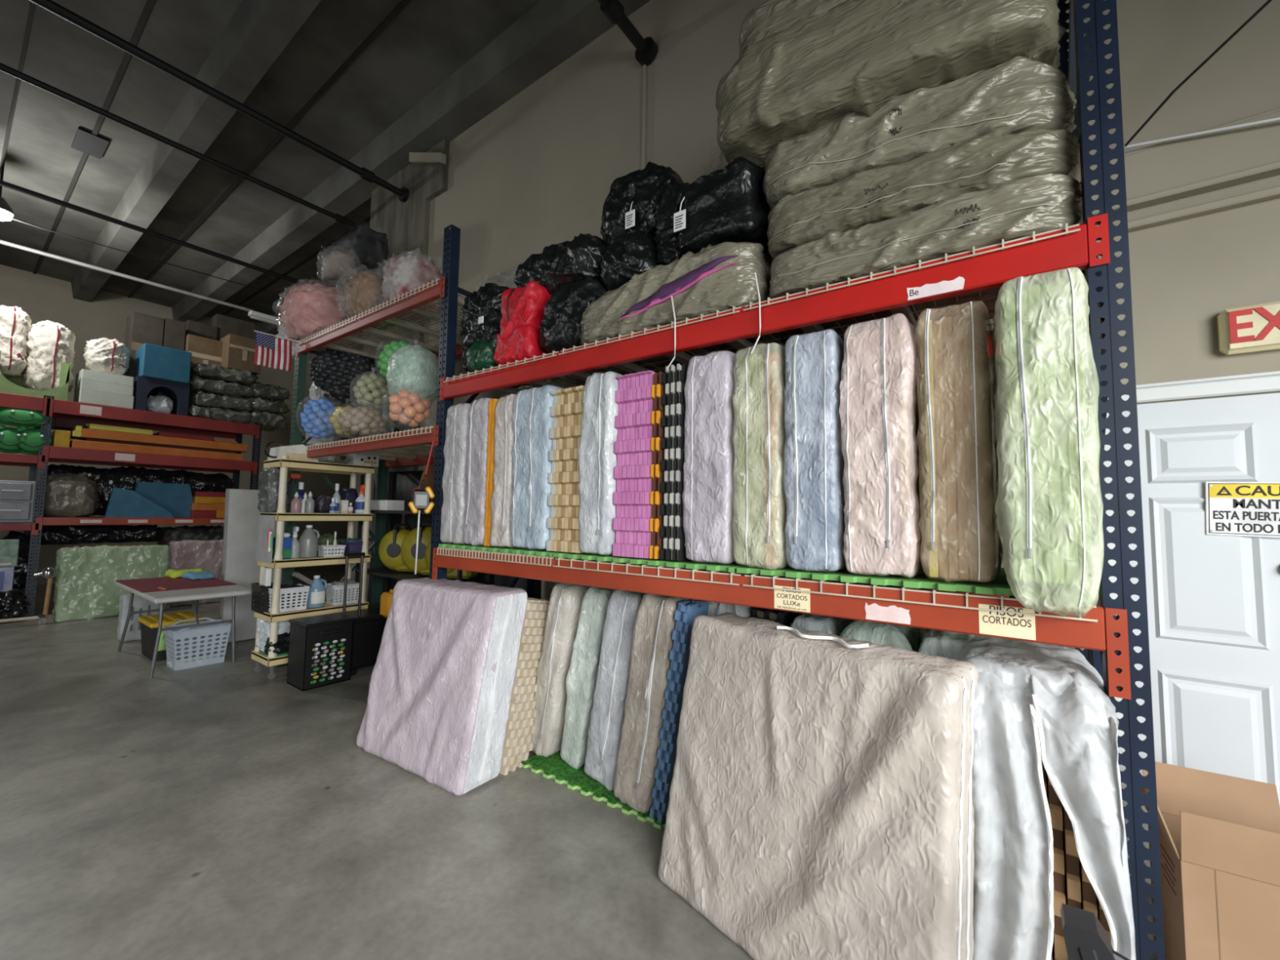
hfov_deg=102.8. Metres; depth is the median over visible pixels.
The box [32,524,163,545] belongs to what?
bundle
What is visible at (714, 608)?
bag
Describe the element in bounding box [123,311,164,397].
cardboard box
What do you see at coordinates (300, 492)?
bottle
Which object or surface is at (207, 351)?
cardboard box
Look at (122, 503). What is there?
sheet
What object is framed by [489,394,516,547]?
bag
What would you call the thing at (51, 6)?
ceiling pipe
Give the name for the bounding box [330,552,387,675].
box
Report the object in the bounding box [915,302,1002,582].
bag
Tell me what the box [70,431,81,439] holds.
plank
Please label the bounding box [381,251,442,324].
foam
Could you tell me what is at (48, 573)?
stand
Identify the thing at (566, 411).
stack
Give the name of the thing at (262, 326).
trim
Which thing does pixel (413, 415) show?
bag
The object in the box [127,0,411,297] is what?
trim
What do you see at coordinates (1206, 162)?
trim
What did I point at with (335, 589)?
basket
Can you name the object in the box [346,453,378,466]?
control box
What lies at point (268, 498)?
mesh bag
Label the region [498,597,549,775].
stack
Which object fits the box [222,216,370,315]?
trim
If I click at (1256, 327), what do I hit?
exit sign
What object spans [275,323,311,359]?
plastic
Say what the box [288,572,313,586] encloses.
brush
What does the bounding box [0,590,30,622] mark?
mattress
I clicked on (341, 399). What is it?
bag
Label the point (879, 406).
bag
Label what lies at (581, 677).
bag
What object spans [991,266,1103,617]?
mattress
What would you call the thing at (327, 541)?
bottle
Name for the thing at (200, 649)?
laundry basket
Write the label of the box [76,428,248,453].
plank
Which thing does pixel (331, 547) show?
basket
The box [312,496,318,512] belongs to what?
pouch
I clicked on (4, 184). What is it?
ceiling pipe
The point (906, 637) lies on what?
bag
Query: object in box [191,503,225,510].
plank
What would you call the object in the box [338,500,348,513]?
carton
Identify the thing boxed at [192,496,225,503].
plank
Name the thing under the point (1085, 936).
handle
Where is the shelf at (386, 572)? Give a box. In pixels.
[355,471,492,609]
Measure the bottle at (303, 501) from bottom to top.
0.200 m
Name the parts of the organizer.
handle, handle, drawer, drawer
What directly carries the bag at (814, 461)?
on the liner
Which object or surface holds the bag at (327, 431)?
on the rack at (384, 445)
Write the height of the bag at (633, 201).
0.510 m
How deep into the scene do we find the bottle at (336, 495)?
5.24 m
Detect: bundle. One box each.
[2,530,35,589]
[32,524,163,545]
[40,463,233,515]
[146,395,173,413]
[155,524,223,546]
[254,618,290,653]
[315,533,339,555]
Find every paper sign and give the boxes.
[773,585,810,612]
[865,603,910,624]
[906,276,964,300]
[978,604,1035,639]
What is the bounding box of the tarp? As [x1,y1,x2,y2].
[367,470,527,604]
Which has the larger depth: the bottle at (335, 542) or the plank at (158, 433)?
the plank at (158, 433)
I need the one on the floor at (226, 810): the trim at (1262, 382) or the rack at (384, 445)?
the rack at (384, 445)
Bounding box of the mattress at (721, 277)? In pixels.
[580,241,801,373]
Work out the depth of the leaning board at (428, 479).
4.95 m
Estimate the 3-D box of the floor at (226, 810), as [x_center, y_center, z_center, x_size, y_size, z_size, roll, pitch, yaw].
[-4.765,1.839,3.823,18.500,0.200,13.200,-2,-5,36]
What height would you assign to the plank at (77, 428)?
0.078 m
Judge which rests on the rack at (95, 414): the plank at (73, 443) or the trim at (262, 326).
the plank at (73, 443)
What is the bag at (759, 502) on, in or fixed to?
on the liner
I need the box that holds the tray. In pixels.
[258,649,288,657]
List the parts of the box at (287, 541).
lid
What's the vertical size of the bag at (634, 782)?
1.139 m
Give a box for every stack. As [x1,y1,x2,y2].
[484,398,498,546]
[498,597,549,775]
[546,385,586,552]
[613,370,654,558]
[648,370,664,559]
[649,599,709,823]
[660,363,689,560]
[751,607,802,626]
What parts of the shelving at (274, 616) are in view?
post, post, shelf, cable coil, post, post, post, post, shelf, shelf, shelf, shelf, post, post, post, post, post, post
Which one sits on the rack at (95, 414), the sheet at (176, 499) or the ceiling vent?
the sheet at (176, 499)
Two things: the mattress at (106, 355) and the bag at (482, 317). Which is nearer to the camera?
the bag at (482, 317)
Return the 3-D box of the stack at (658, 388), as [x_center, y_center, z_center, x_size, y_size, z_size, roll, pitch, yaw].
[0.341,-0.051,2.925,0.056,0.950,0.904,-2,-5,36]
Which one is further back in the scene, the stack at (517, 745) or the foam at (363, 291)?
the foam at (363, 291)
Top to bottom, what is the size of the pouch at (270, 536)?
0.200 m
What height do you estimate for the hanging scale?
0.942 m
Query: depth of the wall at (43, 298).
10.75 m
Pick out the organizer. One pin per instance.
(16, 497)
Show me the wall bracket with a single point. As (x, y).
(415, 157)
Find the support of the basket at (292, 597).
on the shelving at (274, 616)
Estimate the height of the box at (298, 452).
0.160 m
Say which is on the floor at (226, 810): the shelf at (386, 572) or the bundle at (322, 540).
the shelf at (386, 572)
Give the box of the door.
[1121,392,1279,883]
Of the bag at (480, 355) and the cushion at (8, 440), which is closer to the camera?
the bag at (480, 355)
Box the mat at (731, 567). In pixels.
[552,551,745,572]
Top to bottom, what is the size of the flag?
0.328 m
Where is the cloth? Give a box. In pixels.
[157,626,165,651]
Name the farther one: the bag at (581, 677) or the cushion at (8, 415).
the cushion at (8, 415)
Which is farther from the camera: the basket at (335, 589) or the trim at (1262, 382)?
the basket at (335, 589)
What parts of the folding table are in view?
leg, leg, leg, leg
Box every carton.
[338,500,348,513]
[369,500,404,511]
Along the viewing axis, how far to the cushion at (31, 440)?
7.10 m
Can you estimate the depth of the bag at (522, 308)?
3.27 m
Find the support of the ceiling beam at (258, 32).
attached to the wall at (43, 298)
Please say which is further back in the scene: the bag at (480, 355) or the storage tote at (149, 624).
the storage tote at (149, 624)
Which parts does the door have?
panel, panel, panel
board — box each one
[115,577,236,592]
[218,488,284,642]
[417,464,434,511]
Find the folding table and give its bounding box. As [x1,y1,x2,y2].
[115,581,253,677]
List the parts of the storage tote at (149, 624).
lid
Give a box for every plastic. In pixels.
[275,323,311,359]
[305,378,342,462]
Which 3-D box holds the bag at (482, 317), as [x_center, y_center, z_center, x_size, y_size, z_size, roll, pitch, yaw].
[-0.991,-1.063,3.783,0.579,0.690,0.615,-2,-5,36]
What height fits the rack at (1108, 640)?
4.300 m
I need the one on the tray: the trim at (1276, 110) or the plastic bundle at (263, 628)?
the plastic bundle at (263, 628)
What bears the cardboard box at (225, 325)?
on the rack at (95, 414)
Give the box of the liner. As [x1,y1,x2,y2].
[736,564,1075,601]
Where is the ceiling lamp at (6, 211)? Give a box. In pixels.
[0,160,13,221]
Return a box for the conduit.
[640,64,647,169]
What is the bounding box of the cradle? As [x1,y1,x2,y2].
[0,350,71,400]
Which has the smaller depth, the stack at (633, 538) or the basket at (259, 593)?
the stack at (633, 538)
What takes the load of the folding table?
on the floor at (226, 810)
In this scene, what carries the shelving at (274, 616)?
on the floor at (226, 810)
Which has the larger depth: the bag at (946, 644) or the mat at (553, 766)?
the mat at (553, 766)
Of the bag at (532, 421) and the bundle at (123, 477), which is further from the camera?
the bundle at (123, 477)
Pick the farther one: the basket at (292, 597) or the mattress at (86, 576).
the mattress at (86, 576)
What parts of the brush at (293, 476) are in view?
handle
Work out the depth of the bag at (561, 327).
3.05 m
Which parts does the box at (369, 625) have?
pull rod, handle, lid, pull rod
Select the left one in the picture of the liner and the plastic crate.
the plastic crate
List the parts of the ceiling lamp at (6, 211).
stem, bulb, lamp shade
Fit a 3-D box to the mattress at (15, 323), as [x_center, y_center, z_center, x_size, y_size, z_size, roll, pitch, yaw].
[-8.961,-1.961,7.239,0.667,0.997,0.416,-2,-5,36]
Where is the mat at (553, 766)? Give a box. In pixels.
[520,751,604,795]
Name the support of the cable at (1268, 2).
attached to the wall at (539, 171)
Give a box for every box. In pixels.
[0,538,19,567]
[0,566,14,591]
[73,389,133,408]
[74,378,133,395]
[75,368,133,386]
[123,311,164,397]
[133,342,191,383]
[162,317,186,351]
[184,333,222,391]
[185,320,217,340]
[211,313,255,341]
[220,333,260,375]
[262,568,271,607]
[268,444,318,462]
[271,533,292,559]
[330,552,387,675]
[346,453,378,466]
[1122,751,1279,959]
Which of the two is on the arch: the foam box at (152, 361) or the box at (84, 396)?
the foam box at (152, 361)
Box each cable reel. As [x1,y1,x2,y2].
[378,524,412,571]
[400,520,431,574]
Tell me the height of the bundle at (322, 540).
0.230 m
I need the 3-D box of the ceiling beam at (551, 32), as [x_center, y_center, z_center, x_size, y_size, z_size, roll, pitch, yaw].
[-3.109,-4.019,6.378,18.500,0.320,0.370,-2,-5,36]
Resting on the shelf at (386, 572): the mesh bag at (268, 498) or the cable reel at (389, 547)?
the cable reel at (389, 547)
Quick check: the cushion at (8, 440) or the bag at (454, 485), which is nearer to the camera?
the bag at (454, 485)
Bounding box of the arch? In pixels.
[133,375,190,416]
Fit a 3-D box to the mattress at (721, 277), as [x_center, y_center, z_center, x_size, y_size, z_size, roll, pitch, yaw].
[0.267,-0.818,2.939,1.189,0.623,0.877,-2,-5,36]
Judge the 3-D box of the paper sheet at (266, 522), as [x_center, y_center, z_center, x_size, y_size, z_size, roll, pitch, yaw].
[-3.530,0.551,4.810,0.380,0.440,0.003,-2,-5,36]
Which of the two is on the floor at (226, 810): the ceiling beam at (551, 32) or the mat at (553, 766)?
the mat at (553, 766)
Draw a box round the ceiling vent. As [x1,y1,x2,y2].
[71,126,109,159]
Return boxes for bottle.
[290,492,301,512]
[291,526,300,558]
[297,482,304,500]
[300,492,307,512]
[304,491,315,512]
[324,539,329,555]
[328,497,336,513]
[332,483,340,513]
[332,531,337,554]
[347,502,353,513]
[354,484,365,513]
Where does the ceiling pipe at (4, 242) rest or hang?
attached to the wall
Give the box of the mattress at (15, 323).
[0,305,31,377]
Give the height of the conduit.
2.250 m
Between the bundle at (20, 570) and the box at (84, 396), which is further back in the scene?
the box at (84, 396)
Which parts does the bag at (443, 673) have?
white panel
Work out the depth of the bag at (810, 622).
2.35 m
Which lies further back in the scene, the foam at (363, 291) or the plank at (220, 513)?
the plank at (220, 513)
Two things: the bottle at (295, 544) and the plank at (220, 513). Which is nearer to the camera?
the bottle at (295, 544)
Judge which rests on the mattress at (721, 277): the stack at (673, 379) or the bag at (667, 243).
the bag at (667, 243)
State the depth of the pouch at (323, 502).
5.16 m
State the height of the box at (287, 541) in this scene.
0.240 m
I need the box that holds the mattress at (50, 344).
[22,320,75,392]
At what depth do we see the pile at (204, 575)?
5.71 m
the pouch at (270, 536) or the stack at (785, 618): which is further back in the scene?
the pouch at (270, 536)
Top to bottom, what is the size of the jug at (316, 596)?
0.303 m
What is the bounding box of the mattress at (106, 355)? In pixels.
[83,337,130,375]
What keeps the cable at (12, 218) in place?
attached to the ceiling lamp at (6, 211)
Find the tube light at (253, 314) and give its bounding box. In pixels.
[248,310,282,325]
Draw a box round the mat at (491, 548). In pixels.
[438,543,564,556]
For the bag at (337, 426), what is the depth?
5.11 m
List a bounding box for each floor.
[0,564,1157,959]
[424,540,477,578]
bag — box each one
[257,466,290,512]
[280,282,364,348]
[300,397,336,439]
[309,347,382,398]
[313,391,356,435]
[329,405,361,435]
[336,406,388,436]
[352,373,389,408]
[356,577,527,795]
[376,340,413,377]
[386,344,438,405]
[388,389,431,427]
[440,403,471,544]
[459,282,532,388]
[462,397,493,546]
[466,338,498,372]
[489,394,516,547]
[493,280,551,364]
[510,385,562,549]
[514,233,607,294]
[530,582,591,757]
[537,276,612,370]
[560,586,615,769]
[577,371,622,555]
[584,589,644,790]
[600,161,683,248]
[600,229,659,291]
[613,593,700,813]
[653,182,689,265]
[673,157,772,259]
[682,350,739,564]
[707,600,755,617]
[732,342,791,568]
[783,328,846,572]
[791,613,862,635]
[839,313,928,577]
[840,619,926,652]
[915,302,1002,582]
[918,628,987,662]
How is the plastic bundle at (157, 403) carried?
on the rack at (95, 414)
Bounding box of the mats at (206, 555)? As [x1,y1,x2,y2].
[167,539,223,607]
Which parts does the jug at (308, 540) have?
handle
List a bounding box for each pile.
[164,568,203,577]
[181,570,215,579]
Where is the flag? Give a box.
[253,330,301,371]
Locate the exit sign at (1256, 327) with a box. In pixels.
[1217,301,1279,355]
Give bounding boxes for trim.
[0,0,36,177]
[32,0,155,274]
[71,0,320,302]
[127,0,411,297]
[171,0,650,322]
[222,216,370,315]
[254,284,328,339]
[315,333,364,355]
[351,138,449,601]
[1089,111,1279,215]
[1090,107,1279,166]
[1103,370,1279,858]
[1114,185,1279,231]
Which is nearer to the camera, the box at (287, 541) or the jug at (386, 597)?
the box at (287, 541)
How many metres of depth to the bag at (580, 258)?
3.20 m
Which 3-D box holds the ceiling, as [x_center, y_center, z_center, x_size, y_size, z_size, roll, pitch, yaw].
[-4.671,-4.446,4.245,18.500,0.200,13.200,-2,-5,36]
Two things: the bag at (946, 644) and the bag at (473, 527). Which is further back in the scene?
the bag at (473, 527)
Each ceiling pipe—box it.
[0,62,361,229]
[0,179,308,284]
[0,240,253,311]
[29,0,408,202]
[597,0,657,66]
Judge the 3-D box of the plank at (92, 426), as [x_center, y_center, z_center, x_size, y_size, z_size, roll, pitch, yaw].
[-8.153,-0.770,7.996,0.500,0.077,0.690,-2,-5,36]
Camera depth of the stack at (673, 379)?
2.51 m
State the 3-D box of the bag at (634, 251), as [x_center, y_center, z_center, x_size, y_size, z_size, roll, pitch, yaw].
[-0.004,-1.280,3.107,0.444,0.355,0.484,-2,-5,36]
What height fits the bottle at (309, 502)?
0.210 m
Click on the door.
(1213, 602)
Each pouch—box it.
[264,631,289,654]
[266,529,273,551]
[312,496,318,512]
[315,493,332,513]
[340,487,358,513]
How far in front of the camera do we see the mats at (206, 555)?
8.22 m
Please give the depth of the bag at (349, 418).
4.56 m
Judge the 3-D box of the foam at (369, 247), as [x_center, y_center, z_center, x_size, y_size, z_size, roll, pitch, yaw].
[-3.366,-2.590,6.001,1.211,0.560,0.479,-2,-5,36]
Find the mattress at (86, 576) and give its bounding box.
[50,544,170,622]
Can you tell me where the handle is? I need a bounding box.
[1060,903,1129,959]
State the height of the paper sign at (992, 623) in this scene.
0.098 m
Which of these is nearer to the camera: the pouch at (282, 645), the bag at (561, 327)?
the bag at (561, 327)
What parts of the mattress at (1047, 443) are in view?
zipper pull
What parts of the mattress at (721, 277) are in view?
hanging cord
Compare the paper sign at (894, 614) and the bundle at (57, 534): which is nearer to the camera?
the paper sign at (894, 614)
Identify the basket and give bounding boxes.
[163,617,231,671]
[250,582,272,613]
[268,583,310,612]
[317,544,346,557]
[325,578,359,605]
[341,537,368,555]
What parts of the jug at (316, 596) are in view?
handle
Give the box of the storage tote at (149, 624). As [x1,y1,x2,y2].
[137,611,206,661]
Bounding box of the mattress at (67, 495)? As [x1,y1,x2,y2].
[35,471,101,517]
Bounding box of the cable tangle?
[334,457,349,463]
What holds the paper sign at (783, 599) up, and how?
attached to the rack at (1108, 640)
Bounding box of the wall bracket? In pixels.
[408,151,446,164]
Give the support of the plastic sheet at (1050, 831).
on the floor at (226, 810)
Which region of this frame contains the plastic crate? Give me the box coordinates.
[286,613,355,691]
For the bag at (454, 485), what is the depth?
3.53 m
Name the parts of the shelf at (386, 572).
post, post, post, post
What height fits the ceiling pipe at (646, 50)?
0.591 m
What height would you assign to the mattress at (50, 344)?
1.102 m
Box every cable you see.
[12,217,266,291]
[1124,0,1271,146]
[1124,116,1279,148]
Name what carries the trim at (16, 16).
attached to the wall at (43, 298)
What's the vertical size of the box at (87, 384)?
0.150 m
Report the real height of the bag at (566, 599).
1.110 m
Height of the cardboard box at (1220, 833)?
0.659 m
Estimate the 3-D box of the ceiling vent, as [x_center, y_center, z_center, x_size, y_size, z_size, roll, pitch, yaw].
[-6.896,-4.219,6.406,0.550,0.030,0.260,-2,-5,36]
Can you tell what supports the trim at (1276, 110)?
attached to the wall at (539, 171)
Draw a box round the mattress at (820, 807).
[657,612,978,959]
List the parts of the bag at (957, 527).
zipper pull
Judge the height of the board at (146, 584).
0.012 m
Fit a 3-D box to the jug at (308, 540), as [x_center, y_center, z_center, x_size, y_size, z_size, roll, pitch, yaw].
[-3.259,0.600,5.020,0.155,0.313,0.154,2,-4,-10]
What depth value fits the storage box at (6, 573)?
6.86 m
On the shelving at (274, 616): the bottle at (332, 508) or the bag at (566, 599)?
the bottle at (332, 508)
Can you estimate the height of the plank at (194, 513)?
0.120 m
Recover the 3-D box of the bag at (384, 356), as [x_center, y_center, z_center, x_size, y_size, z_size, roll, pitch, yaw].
[-2.313,-1.155,5.002,0.496,0.547,0.510,-2,-5,32]
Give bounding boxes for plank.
[50,429,71,447]
[51,417,86,431]
[69,440,243,460]
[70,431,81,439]
[71,425,82,431]
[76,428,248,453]
[82,438,236,453]
[85,423,153,435]
[152,431,213,440]
[190,510,216,517]
[191,491,225,497]
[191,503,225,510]
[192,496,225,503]
[208,510,224,517]
[213,440,237,443]
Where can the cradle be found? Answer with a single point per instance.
(7, 384)
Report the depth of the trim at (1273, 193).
2.22 m
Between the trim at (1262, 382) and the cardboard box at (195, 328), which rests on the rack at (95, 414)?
the cardboard box at (195, 328)
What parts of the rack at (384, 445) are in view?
plate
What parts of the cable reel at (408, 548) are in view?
handle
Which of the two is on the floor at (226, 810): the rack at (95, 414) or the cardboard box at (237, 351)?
the rack at (95, 414)
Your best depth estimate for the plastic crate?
4.52 m
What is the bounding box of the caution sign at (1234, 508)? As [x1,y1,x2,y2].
[1204,481,1279,537]
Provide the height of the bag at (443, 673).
1.078 m
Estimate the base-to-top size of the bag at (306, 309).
0.664 m
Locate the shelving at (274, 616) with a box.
[251,441,375,679]
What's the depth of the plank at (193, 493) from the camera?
8.69 m
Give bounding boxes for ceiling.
[0,0,541,351]
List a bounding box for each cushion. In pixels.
[0,407,53,427]
[0,424,22,453]
[15,426,53,454]
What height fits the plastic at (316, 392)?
1.114 m
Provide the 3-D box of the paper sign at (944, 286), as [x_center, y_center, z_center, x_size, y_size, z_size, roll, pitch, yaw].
[1.074,-0.698,1.859,0.183,0.049,0.002,-2,-5,36]
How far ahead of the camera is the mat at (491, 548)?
3.24 m
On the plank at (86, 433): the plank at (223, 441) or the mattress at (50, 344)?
the plank at (223, 441)
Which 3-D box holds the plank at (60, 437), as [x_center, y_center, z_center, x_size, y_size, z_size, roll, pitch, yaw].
[-8.511,-0.588,7.495,0.500,0.240,0.152,-2,-5,36]
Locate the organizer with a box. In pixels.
[0,480,35,523]
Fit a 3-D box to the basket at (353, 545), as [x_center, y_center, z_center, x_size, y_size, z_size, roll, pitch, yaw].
[-2.988,0.693,5.354,0.176,0.186,0.205,-2,-5,36]
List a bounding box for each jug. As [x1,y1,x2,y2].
[298,524,319,557]
[306,574,327,607]
[379,588,393,617]
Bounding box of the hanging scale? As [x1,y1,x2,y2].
[408,440,434,574]
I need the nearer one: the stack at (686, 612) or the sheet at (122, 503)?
the stack at (686, 612)
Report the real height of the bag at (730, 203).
0.423 m
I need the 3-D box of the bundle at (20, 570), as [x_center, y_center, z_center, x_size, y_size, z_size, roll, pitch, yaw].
[-8.743,1.123,7.158,0.389,0.819,0.345,-2,-5,36]
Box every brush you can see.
[286,473,301,496]
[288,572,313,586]
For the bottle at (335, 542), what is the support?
in the basket at (331, 547)
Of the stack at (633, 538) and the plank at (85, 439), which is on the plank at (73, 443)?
the plank at (85, 439)
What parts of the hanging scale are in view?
steel rod, red cord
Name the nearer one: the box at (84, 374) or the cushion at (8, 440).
the cushion at (8, 440)
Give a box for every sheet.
[104,487,173,517]
[133,481,193,517]
[256,515,275,563]
[956,635,1136,959]
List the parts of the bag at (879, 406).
zipper pull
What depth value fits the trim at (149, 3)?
5.74 m
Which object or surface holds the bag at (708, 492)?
on the mat at (731, 567)
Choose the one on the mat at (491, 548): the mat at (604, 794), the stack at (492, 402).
the stack at (492, 402)
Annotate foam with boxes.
[320,225,388,289]
[321,249,356,284]
[344,271,405,330]
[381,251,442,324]
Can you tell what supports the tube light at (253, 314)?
attached to the ceiling pipe at (4, 242)
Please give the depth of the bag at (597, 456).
2.75 m
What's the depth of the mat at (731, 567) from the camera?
2.53 m
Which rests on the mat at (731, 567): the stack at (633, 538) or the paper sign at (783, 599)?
the stack at (633, 538)
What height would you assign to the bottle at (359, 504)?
0.300 m
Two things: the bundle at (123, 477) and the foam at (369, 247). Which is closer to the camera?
the foam at (369, 247)
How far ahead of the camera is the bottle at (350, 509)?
5.29 m
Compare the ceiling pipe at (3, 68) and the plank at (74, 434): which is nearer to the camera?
the ceiling pipe at (3, 68)
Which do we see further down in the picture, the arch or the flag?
the arch
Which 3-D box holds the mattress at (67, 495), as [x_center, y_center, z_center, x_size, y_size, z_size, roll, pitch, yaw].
[-8.483,0.220,7.578,0.682,0.668,0.692,-2,-5,36]
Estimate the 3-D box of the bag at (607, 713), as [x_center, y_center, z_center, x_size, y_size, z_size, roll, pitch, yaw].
[0.042,1.193,3.163,0.405,1.119,0.779,-2,-5,38]
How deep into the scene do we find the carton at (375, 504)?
5.49 m
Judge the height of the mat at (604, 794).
0.025 m
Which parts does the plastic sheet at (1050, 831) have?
panel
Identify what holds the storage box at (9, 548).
on the storage box at (6, 573)
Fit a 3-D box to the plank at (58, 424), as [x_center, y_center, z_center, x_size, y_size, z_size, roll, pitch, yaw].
[-8.566,-0.823,7.651,0.500,0.130,0.309,-2,-5,36]
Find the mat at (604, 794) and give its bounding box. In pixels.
[592,786,666,829]
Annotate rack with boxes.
[0,392,262,617]
[274,275,468,666]
[429,0,1164,959]
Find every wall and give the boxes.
[0,264,357,585]
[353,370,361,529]
[417,0,1279,650]
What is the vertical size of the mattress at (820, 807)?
1.107 m
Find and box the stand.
[0,566,55,624]
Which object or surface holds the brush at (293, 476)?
in the mesh bag at (268, 498)
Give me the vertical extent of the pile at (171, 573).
0.096 m
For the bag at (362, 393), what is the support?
on the bag at (349, 418)
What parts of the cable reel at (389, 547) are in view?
handle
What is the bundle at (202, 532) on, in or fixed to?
on the mats at (206, 555)
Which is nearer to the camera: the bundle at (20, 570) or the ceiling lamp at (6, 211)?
the ceiling lamp at (6, 211)
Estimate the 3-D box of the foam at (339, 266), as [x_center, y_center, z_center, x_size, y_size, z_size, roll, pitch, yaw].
[-3.202,-2.274,5.422,0.455,0.338,0.358,-2,-5,36]
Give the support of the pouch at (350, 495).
on the shelving at (274, 616)

